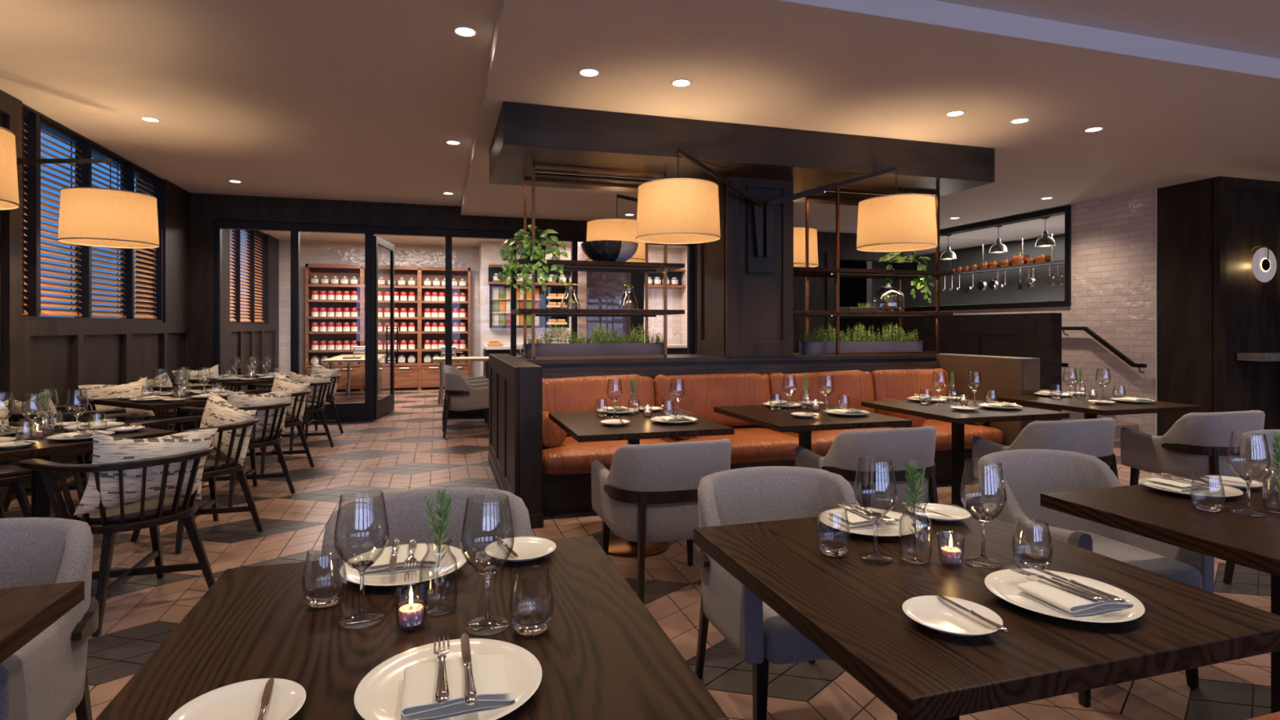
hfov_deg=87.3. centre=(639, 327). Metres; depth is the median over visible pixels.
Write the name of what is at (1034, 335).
wall
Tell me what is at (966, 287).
spatula
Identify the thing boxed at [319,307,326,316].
jar
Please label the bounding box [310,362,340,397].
throw pillow
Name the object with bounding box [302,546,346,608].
glass
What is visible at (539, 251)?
pothos plant
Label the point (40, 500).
dining table
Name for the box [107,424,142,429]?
butter knife
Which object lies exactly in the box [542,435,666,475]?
seat cushion
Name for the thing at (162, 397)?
dinner plate
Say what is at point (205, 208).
wall
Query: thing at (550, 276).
storage jar
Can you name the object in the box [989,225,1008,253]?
pendant lamp
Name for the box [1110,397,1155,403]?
dinner plate
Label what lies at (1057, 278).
frying pan
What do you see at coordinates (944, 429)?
seat cushion
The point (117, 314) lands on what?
blind
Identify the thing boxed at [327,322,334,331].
can
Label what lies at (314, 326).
can
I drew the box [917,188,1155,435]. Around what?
wall
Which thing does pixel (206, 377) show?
bread plate
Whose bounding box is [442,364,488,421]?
armchair
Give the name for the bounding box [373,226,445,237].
trim
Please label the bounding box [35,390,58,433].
wine glass
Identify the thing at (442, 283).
storage jar
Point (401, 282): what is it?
storage jar
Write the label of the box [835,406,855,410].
fork
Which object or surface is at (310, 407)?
spindle chair
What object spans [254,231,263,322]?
blind
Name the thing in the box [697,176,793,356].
column
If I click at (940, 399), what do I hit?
dinner plate
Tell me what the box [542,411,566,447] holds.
bolster cushion
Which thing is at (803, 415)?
bread plate
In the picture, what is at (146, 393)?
folded napkin
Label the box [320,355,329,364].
storage jar
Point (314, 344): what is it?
can
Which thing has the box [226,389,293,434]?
throw pillow
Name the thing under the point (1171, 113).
ceiling
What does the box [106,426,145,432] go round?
bread plate
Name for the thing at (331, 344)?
can
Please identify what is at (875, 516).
wine glass
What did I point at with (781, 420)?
dining table
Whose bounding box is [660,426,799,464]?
seat cushion
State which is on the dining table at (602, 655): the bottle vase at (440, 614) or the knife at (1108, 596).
the bottle vase at (440, 614)
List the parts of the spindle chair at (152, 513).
leg, rail, seat frame, leg, leg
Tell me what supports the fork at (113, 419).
on the folded napkin at (92, 424)
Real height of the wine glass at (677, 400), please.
0.240 m
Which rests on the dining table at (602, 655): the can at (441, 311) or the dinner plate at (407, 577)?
the dinner plate at (407, 577)
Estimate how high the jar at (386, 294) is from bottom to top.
0.180 m
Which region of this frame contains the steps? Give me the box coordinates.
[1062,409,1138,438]
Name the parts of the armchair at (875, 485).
leg, leg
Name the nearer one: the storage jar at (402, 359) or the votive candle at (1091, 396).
the votive candle at (1091, 396)
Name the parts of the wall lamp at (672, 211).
cord, lamp shade, arm, arm, lamp shade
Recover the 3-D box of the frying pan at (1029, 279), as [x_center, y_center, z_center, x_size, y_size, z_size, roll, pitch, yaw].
[6.817,-0.873,11.746,0.038,0.365,0.210,0,0,-17]
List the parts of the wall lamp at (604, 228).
lamp shade, lamp shade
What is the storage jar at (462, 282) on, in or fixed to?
on the shelving at (419, 375)
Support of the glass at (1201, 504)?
on the dining table at (1253, 542)
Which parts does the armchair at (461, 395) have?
leg, leg, leg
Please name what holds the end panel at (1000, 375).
on the floor
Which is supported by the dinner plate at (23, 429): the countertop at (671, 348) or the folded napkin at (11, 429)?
the folded napkin at (11, 429)
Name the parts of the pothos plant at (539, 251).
pot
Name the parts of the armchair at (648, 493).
leg, leg, leg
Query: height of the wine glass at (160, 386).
0.240 m
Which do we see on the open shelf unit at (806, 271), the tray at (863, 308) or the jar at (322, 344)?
the tray at (863, 308)
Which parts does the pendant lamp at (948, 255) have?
lamp shade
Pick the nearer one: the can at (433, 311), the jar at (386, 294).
the jar at (386, 294)
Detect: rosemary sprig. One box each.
[38,391,51,431]
[180,368,188,393]
[249,357,254,369]
[424,486,453,601]
[629,377,638,408]
[803,374,808,399]
[903,458,925,553]
[949,371,954,400]
[1077,367,1083,392]
[1267,431,1279,506]
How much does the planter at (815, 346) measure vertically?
0.314 m
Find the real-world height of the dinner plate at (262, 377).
0.020 m
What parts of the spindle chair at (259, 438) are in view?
leg, rail, seat frame, leg, leg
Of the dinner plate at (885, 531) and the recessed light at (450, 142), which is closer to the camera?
the dinner plate at (885, 531)
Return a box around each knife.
[13,440,35,444]
[73,418,113,423]
[75,428,98,432]
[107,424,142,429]
[136,394,167,397]
[257,677,274,719]
[388,537,399,572]
[460,632,476,705]
[493,535,518,557]
[837,502,887,525]
[902,502,952,518]
[937,594,1008,633]
[1022,563,1125,604]
[1149,472,1219,488]
[1191,474,1253,485]
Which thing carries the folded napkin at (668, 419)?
on the dinner plate at (658, 419)
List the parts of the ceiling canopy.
led strip, led strip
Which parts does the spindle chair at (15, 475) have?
leg, seat frame, leg, rail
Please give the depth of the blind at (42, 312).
5.85 m
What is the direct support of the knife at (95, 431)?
on the folded napkin at (74, 434)
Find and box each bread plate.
[0,440,38,448]
[43,422,80,427]
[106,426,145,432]
[115,395,136,399]
[161,397,186,401]
[168,678,306,719]
[177,390,200,393]
[204,377,222,379]
[240,377,257,380]
[484,536,555,561]
[600,419,630,425]
[636,406,662,411]
[790,412,818,417]
[799,400,823,405]
[902,595,1003,636]
[906,503,971,521]
[939,395,963,399]
[950,405,977,410]
[1064,391,1086,395]
[1088,400,1115,404]
[1200,475,1264,488]
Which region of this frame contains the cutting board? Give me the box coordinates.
[342,356,361,359]
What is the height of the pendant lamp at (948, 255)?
0.420 m
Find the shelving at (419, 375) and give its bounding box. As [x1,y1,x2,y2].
[305,263,470,391]
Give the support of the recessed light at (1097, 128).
in the ceiling at (1171, 113)
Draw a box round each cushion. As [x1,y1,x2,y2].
[542,373,654,435]
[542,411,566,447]
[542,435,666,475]
[653,373,770,426]
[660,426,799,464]
[662,405,693,439]
[762,600,830,664]
[768,369,875,413]
[769,426,893,457]
[870,368,950,413]
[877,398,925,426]
[889,418,1003,450]
[1074,529,1202,589]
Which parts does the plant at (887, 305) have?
bulb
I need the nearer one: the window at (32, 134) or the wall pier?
the window at (32, 134)
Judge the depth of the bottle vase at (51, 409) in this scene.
3.61 m
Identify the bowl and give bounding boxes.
[581,240,638,262]
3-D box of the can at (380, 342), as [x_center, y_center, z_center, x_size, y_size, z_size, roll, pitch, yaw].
[-5.434,0.369,13.977,0.136,0.180,0.136,0,0,-17]
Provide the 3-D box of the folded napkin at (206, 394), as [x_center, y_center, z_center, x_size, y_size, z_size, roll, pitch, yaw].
[-3.504,0.557,5.503,0.124,0.022,0.159,0,0,28]
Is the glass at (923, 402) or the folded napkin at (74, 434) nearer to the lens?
the folded napkin at (74, 434)
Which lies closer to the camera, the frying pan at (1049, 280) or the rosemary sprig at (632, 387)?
the rosemary sprig at (632, 387)
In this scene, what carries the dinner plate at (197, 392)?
on the dining table at (191, 402)
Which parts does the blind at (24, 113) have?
head rail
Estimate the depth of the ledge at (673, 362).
5.88 m
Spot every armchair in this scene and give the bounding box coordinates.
[0,517,98,719]
[320,487,531,559]
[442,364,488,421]
[442,367,488,429]
[442,369,488,437]
[591,438,731,604]
[694,466,903,719]
[795,426,938,510]
[972,417,1118,479]
[977,448,1214,706]
[1120,409,1265,485]
[1222,429,1279,584]
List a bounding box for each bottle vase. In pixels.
[35,408,53,435]
[418,537,457,616]
[627,393,639,416]
[898,502,932,564]
[1074,380,1085,398]
[1262,464,1279,513]
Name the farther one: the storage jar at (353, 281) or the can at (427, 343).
the can at (427, 343)
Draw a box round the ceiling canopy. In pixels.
[488,101,994,205]
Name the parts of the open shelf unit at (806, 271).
frame, led strip, led strip, frame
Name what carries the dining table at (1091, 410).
on the floor
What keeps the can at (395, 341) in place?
on the shelving at (419, 375)
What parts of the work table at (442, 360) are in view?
leg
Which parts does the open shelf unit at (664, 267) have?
frame, led strip, led strip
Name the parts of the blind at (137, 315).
head rail, rail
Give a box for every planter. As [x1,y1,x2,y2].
[524,321,663,358]
[797,322,922,354]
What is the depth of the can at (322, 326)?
13.61 m
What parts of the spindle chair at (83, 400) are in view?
leg, rail, seat frame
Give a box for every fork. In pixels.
[66,428,88,433]
[80,418,115,423]
[404,538,417,567]
[433,635,449,703]
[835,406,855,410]
[851,502,900,522]
[986,400,1010,404]
[1007,564,1106,602]
[1118,395,1144,398]
[1160,472,1226,486]
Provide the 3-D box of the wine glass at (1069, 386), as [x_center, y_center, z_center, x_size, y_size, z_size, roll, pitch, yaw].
[3.360,0.439,5.242,0.099,0.240,0.099,0,0,-17]
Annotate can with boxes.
[311,290,318,299]
[311,307,318,316]
[311,322,318,331]
[311,341,318,350]
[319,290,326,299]
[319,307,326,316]
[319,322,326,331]
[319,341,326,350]
[327,290,334,299]
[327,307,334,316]
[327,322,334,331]
[327,341,334,350]
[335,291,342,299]
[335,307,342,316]
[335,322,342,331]
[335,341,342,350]
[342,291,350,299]
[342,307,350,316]
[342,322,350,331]
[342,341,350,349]
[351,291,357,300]
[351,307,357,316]
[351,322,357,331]
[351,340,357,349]
[377,291,382,300]
[377,308,382,316]
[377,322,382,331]
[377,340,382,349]
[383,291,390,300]
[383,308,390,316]
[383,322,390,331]
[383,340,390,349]
[394,292,399,300]
[394,308,399,316]
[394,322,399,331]
[394,340,399,349]
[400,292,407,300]
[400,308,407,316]
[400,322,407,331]
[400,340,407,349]
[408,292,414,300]
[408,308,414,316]
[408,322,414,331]
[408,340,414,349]
[424,292,431,301]
[424,308,431,317]
[424,322,431,331]
[424,340,431,349]
[431,292,437,301]
[431,308,438,317]
[431,322,437,331]
[431,340,437,348]
[438,292,444,301]
[438,308,444,317]
[438,322,444,331]
[438,340,444,348]
[452,293,458,301]
[452,308,458,317]
[452,322,458,331]
[452,340,458,348]
[459,293,466,301]
[459,308,466,317]
[459,323,466,331]
[459,340,466,348]
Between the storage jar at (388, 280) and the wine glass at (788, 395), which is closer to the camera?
the wine glass at (788, 395)
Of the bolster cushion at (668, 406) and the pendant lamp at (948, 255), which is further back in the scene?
the pendant lamp at (948, 255)
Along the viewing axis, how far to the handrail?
7.72 m
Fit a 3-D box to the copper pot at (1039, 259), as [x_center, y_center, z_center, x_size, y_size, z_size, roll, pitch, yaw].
[7.011,-1.198,11.669,0.239,0.164,0.239,0,0,26]
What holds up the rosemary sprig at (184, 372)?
in the bottle vase
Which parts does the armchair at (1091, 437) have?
leg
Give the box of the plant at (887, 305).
[881,292,893,310]
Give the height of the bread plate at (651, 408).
0.020 m
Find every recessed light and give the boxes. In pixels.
[139,116,160,122]
[228,180,241,182]
[442,191,453,195]
[445,140,461,145]
[453,26,477,37]
[577,67,599,77]
[670,78,692,87]
[944,110,965,116]
[1009,117,1030,124]
[1040,196,1053,199]
[1083,126,1104,132]
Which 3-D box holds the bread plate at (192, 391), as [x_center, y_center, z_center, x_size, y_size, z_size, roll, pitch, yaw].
[-3.964,0.569,5.898,0.172,0.020,0.172,0,0,28]
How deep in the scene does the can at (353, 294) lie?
13.78 m
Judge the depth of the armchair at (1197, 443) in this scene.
4.31 m
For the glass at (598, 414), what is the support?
on the dining table at (582, 426)
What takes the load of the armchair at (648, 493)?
on the floor
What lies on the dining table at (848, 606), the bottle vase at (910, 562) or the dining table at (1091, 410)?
the bottle vase at (910, 562)
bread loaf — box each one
[487,342,502,346]
[488,340,499,342]
[547,293,556,296]
[547,302,556,305]
[547,319,556,322]
[556,293,565,296]
[556,302,565,305]
[556,319,565,322]
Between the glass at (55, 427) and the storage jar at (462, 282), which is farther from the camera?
the storage jar at (462, 282)
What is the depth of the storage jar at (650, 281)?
14.63 m
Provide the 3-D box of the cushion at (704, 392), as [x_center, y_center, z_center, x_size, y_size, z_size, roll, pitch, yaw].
[0.618,0.622,5.660,1.046,0.470,0.192,0,0,-17]
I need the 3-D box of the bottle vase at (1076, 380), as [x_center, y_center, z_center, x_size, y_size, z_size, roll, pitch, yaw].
[3.486,0.490,5.312,0.073,0.139,0.073,0,0,8]
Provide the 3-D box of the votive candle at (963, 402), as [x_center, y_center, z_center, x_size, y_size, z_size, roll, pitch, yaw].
[2.345,0.525,4.853,0.061,0.068,0.061,0,0,-17]
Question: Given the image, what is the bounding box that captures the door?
[374,235,398,419]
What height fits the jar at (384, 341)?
0.180 m
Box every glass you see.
[0,391,15,436]
[15,420,37,440]
[21,392,46,440]
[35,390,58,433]
[44,410,62,431]
[65,389,88,431]
[88,412,106,431]
[152,368,168,396]
[173,369,189,396]
[197,367,211,394]
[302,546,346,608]
[333,492,389,628]
[460,496,514,635]
[509,568,554,635]
[595,398,608,417]
[606,380,622,417]
[669,377,685,414]
[769,393,782,409]
[782,376,796,410]
[816,508,850,556]
[818,376,834,409]
[853,457,897,564]
[919,388,931,404]
[931,372,946,404]
[960,460,1006,568]
[966,371,982,404]
[1012,521,1053,569]
[1049,384,1062,398]
[1062,368,1077,399]
[1095,370,1111,399]
[1190,473,1225,511]
[1226,432,1271,516]
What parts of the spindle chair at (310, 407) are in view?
leg, rail, leg, seat frame, leg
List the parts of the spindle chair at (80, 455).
leg, seat frame, rail, leg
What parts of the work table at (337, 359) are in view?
leg, leg, leg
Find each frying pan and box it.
[977,271,986,291]
[988,271,997,290]
[1024,267,1035,288]
[1044,265,1054,286]
[1053,264,1063,285]
[1061,274,1064,284]
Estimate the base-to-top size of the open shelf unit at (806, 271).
1.578 m
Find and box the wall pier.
[577,242,629,342]
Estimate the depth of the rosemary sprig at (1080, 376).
5.31 m
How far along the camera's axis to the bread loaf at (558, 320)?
14.17 m
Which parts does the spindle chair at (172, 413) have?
seat frame, rail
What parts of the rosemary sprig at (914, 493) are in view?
stem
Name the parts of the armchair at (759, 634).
leg, leg, leg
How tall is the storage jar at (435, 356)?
0.172 m
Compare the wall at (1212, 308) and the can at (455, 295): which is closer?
the wall at (1212, 308)
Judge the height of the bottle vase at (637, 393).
0.139 m
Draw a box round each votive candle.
[29,425,44,438]
[393,587,428,629]
[643,407,651,417]
[811,401,820,410]
[937,534,964,565]
[960,396,968,404]
[1088,390,1097,399]
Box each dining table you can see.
[0,424,176,568]
[0,581,84,663]
[93,390,251,488]
[94,535,728,719]
[188,375,288,394]
[548,408,734,557]
[693,504,1279,719]
[713,403,911,450]
[861,398,1069,512]
[992,394,1202,418]
[1040,479,1279,713]
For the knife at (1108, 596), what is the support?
on the folded napkin at (1070, 603)
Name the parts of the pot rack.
chain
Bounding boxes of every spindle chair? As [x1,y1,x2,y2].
[0,422,45,518]
[3,404,125,512]
[18,444,215,636]
[77,391,172,463]
[126,415,262,554]
[143,382,217,453]
[172,375,236,432]
[179,400,295,507]
[242,388,314,474]
[253,381,333,454]
[280,373,343,439]
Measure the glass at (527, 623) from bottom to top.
0.108 m
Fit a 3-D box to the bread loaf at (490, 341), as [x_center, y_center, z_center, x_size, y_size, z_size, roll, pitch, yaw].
[-2.919,0.287,13.429,0.200,0.050,0.152,0,0,-17]
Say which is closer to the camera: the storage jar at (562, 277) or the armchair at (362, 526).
the armchair at (362, 526)
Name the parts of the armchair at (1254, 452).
leg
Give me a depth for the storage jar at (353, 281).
13.77 m
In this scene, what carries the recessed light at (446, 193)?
in the ceiling at (359, 100)
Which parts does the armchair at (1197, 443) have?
leg, leg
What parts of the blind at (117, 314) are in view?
rail, head rail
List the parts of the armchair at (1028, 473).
leg, leg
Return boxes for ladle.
[993,270,999,287]
[1000,269,1005,287]
[1028,266,1034,284]
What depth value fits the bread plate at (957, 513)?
1.98 m
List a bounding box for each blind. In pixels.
[22,109,28,315]
[39,118,82,316]
[91,145,127,318]
[134,168,156,319]
[230,229,235,321]
[240,229,250,321]
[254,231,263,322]
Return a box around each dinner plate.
[0,426,35,435]
[0,436,16,442]
[46,431,115,439]
[62,422,124,430]
[128,396,172,401]
[135,392,175,396]
[190,394,227,398]
[192,390,226,394]
[217,377,244,380]
[257,376,285,378]
[339,543,466,586]
[354,638,542,719]
[596,407,638,413]
[651,415,697,423]
[763,402,802,407]
[818,506,922,537]
[825,408,870,415]
[906,396,946,402]
[977,403,1022,408]
[984,568,1144,622]
[1033,391,1073,396]
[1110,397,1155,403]
[1138,476,1243,497]
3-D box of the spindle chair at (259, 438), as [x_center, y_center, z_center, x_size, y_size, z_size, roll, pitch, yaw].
[-3.062,0.957,5.215,0.596,0.733,0.689,0,0,28]
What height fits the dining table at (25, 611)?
0.760 m
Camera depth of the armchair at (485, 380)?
9.16 m
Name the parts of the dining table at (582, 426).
plate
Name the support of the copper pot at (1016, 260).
on the pot rack
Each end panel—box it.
[488,353,543,528]
[934,353,1039,445]
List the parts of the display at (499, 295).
pasta panel, pasta panel, pasta panel, pasta panel, pasta panel, pasta panel, pasta panel, pasta panel, pasta panel, pasta panel, pasta panel, pasta panel, pasta panel, pasta panel, pasta panel, pasta panel, pasta panel, pasta panel, pasta panel, pasta panel, pasta panel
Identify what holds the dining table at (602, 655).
on the floor
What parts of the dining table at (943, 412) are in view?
plate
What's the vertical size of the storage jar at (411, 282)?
0.172 m
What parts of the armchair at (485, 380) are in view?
leg, leg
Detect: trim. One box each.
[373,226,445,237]
[478,240,483,376]
[1155,188,1156,435]
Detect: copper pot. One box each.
[955,266,964,271]
[964,266,970,271]
[969,263,980,270]
[980,261,989,268]
[988,260,1000,267]
[1000,258,1012,266]
[1011,252,1029,265]
[1026,257,1035,263]
[1035,253,1050,262]
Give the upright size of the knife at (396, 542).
0.010 m
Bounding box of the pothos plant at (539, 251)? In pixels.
[497,224,568,294]
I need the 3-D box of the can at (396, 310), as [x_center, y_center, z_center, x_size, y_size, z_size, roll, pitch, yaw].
[-5.127,-0.306,14.069,0.136,0.180,0.136,0,0,-17]
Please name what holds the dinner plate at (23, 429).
on the dining table at (40, 500)
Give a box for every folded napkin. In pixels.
[0,426,21,433]
[61,430,109,438]
[79,421,117,427]
[134,395,161,399]
[138,391,167,395]
[198,393,226,397]
[201,389,225,392]
[218,374,239,377]
[220,377,239,379]
[263,375,275,377]
[364,544,437,575]
[400,654,515,719]
[601,406,629,412]
[661,415,693,422]
[766,400,794,405]
[825,506,900,529]
[834,408,866,414]
[909,395,937,399]
[987,402,1020,407]
[1017,576,1133,617]
[1035,391,1064,395]
[1120,396,1151,401]
[1144,476,1216,493]
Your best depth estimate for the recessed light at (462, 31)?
3.98 m
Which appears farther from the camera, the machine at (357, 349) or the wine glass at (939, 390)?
the machine at (357, 349)
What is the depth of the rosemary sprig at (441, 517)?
1.33 m
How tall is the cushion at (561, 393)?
0.472 m
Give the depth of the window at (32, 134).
6.25 m
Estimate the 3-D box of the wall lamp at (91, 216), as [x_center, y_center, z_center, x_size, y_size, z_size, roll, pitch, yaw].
[-4.118,-0.923,4.456,0.886,0.886,2.622,0,0,-17]
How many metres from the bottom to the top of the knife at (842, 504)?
0.010 m
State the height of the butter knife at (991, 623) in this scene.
0.010 m
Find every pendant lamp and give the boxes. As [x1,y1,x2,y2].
[940,235,956,259]
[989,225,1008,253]
[1035,217,1056,247]
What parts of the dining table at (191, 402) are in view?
plate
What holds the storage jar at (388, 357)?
on the shelving at (419, 375)
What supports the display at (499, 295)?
attached to the wall at (310, 251)
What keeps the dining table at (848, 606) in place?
on the floor
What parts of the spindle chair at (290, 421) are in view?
leg, rail, seat frame, leg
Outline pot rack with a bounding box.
[950,231,1064,275]
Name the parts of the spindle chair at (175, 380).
leg, rail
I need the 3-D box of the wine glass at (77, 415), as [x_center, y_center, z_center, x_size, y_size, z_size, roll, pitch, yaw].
[-3.056,0.459,3.642,0.099,0.240,0.099,0,0,-17]
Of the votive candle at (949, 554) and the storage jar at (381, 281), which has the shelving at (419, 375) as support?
the storage jar at (381, 281)
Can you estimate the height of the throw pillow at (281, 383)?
0.440 m
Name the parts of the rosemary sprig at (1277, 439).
stem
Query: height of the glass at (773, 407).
0.108 m
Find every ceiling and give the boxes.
[0,0,1279,248]
[461,0,1279,256]
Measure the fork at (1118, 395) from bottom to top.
0.009 m
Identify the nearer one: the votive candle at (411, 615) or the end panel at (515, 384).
the votive candle at (411, 615)
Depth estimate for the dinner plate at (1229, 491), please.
2.23 m
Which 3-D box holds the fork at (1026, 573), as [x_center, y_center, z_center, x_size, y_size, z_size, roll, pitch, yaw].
[0.842,0.518,1.361,0.025,0.009,0.199,0,0,-24]
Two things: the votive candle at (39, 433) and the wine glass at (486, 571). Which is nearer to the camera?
the wine glass at (486, 571)
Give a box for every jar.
[310,275,319,284]
[310,355,319,364]
[320,275,329,284]
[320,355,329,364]
[330,275,339,284]
[340,276,349,284]
[350,276,358,284]
[377,277,385,285]
[379,357,385,364]
[386,277,395,285]
[387,355,395,364]
[397,277,405,285]
[398,355,405,363]
[407,277,415,285]
[407,355,415,363]
[423,278,431,286]
[423,355,431,363]
[432,278,440,286]
[432,355,439,363]
[440,278,444,286]
[452,278,457,286]
[458,279,466,286]
[458,354,466,362]
[493,273,499,281]
[516,274,523,282]
[547,274,555,282]
[558,275,566,283]
[648,276,652,284]
[653,276,661,284]
[662,277,669,284]
[670,277,678,284]
[871,285,904,311]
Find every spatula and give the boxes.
[964,273,968,293]
[1017,282,1022,289]
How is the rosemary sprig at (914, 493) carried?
in the bottle vase at (910, 562)
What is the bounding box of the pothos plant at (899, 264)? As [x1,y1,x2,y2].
[878,250,933,303]
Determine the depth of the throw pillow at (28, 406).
4.65 m
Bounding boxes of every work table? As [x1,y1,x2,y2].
[321,354,386,403]
[432,356,488,404]
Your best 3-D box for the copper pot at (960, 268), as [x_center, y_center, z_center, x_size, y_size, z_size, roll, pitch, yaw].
[6.454,-1.169,13.517,0.156,0.107,0.156,0,0,26]
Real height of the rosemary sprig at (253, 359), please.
0.227 m
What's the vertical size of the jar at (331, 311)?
0.180 m
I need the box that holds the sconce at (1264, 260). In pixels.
[1250,244,1276,282]
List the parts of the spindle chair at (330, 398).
leg, leg, seat frame, rail, leg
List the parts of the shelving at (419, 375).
cabinet door, cabinet door, cabinet door, cabinet door, cabinet door, cabinet door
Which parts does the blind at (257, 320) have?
head rail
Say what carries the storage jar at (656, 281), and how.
on the shelf at (492, 268)
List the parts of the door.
handle, handle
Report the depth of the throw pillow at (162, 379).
6.69 m
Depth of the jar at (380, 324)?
13.93 m
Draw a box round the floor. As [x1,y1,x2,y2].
[4,387,1271,719]
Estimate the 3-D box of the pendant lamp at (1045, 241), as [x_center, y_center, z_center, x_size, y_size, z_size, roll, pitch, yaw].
[5.889,-1.390,9.744,0.266,0.420,0.266,0,0,-17]
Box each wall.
[0,89,279,502]
[190,192,910,425]
[279,240,681,377]
[681,246,687,344]
[835,260,835,335]
[840,312,1062,421]
[871,234,1064,308]
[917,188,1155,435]
[1156,176,1279,435]
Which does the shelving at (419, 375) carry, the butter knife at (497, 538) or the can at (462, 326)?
the can at (462, 326)
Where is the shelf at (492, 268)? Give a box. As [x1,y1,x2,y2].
[488,264,685,288]
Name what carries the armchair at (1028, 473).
on the floor
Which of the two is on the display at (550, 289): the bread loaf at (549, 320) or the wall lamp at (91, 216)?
the bread loaf at (549, 320)
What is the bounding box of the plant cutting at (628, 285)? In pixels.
[622,284,634,307]
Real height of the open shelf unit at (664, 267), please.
1.578 m
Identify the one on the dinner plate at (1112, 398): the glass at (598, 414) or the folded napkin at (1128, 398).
the folded napkin at (1128, 398)
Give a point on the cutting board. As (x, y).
(347, 357)
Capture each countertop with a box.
[483,344,687,378]
[484,344,687,349]
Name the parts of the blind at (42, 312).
head rail, rail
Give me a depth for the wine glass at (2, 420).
3.48 m
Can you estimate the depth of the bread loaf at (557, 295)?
14.17 m
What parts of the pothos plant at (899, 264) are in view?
pot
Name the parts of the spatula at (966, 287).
blade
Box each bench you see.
[542,364,1003,515]
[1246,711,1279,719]
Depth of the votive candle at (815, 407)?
4.50 m
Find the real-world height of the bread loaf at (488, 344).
0.070 m
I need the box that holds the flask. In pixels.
[618,286,637,309]
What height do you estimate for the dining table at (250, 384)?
0.740 m
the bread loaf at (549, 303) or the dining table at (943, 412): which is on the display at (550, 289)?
the bread loaf at (549, 303)
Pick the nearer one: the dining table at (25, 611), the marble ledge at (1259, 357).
the dining table at (25, 611)
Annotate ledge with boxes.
[516,352,939,373]
[1236,352,1279,361]
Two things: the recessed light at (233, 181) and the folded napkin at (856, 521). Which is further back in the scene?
the recessed light at (233, 181)
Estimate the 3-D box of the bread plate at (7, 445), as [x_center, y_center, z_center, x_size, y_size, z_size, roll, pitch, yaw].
[-3.018,0.569,3.236,0.172,0.020,0.172,0,0,28]
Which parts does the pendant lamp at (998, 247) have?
lamp shade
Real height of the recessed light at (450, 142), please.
0.018 m
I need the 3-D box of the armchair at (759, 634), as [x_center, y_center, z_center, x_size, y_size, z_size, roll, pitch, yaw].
[0.527,0.927,2.293,0.646,0.788,0.638,0,0,-15]
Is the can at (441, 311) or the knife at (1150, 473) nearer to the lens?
the knife at (1150, 473)
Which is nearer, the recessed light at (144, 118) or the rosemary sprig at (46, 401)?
the rosemary sprig at (46, 401)
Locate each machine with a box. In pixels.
[353,346,364,356]
[440,346,462,358]
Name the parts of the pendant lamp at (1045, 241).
lamp shade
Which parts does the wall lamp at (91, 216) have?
lamp shade, arm, lamp shade, cord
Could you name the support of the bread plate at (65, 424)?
on the dining table at (40, 500)
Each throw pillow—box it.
[0,399,8,426]
[12,391,57,424]
[73,427,217,515]
[77,377,154,420]
[138,372,173,392]
[171,364,222,390]
[200,391,257,466]
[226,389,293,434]
[271,373,310,421]
[288,370,333,405]
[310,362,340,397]
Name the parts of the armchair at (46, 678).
leg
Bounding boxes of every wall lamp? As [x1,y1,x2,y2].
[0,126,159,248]
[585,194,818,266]
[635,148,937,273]
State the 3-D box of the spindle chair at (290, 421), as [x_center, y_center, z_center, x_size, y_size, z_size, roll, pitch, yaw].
[-3.407,0.957,6.256,0.689,0.733,0.596,0,0,28]
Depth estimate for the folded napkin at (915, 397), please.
5.07 m
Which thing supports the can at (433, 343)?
on the shelving at (419, 375)
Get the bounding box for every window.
[22,103,163,322]
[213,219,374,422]
[230,229,267,324]
[444,228,693,417]
[839,204,1146,373]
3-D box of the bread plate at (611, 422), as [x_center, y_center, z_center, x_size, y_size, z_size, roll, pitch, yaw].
[-0.143,0.549,3.853,0.172,0.020,0.172,0,0,-17]
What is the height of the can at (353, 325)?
0.180 m
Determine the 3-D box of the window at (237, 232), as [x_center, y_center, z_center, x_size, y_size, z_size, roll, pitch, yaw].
[-6.860,-0.907,11.604,0.200,1.705,2.500,0,0,-17]
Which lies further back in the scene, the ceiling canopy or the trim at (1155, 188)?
the trim at (1155, 188)
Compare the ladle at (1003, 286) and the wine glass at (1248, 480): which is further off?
the ladle at (1003, 286)
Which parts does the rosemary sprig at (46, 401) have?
stem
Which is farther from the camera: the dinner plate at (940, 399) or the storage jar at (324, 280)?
the storage jar at (324, 280)
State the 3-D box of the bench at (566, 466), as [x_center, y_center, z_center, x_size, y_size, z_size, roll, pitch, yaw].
[1.100,0.843,5.518,3.960,0.955,0.868,0,0,-17]
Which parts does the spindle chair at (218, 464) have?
leg, leg, rail, leg, seat frame, leg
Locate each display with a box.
[488,284,542,328]
[543,285,568,328]
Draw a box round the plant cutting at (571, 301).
[564,283,577,306]
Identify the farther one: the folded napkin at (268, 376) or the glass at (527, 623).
the folded napkin at (268, 376)
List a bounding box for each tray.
[839,301,879,311]
[839,306,879,311]
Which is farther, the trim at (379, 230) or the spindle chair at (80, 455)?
the trim at (379, 230)
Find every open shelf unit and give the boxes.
[511,164,684,359]
[793,186,953,355]

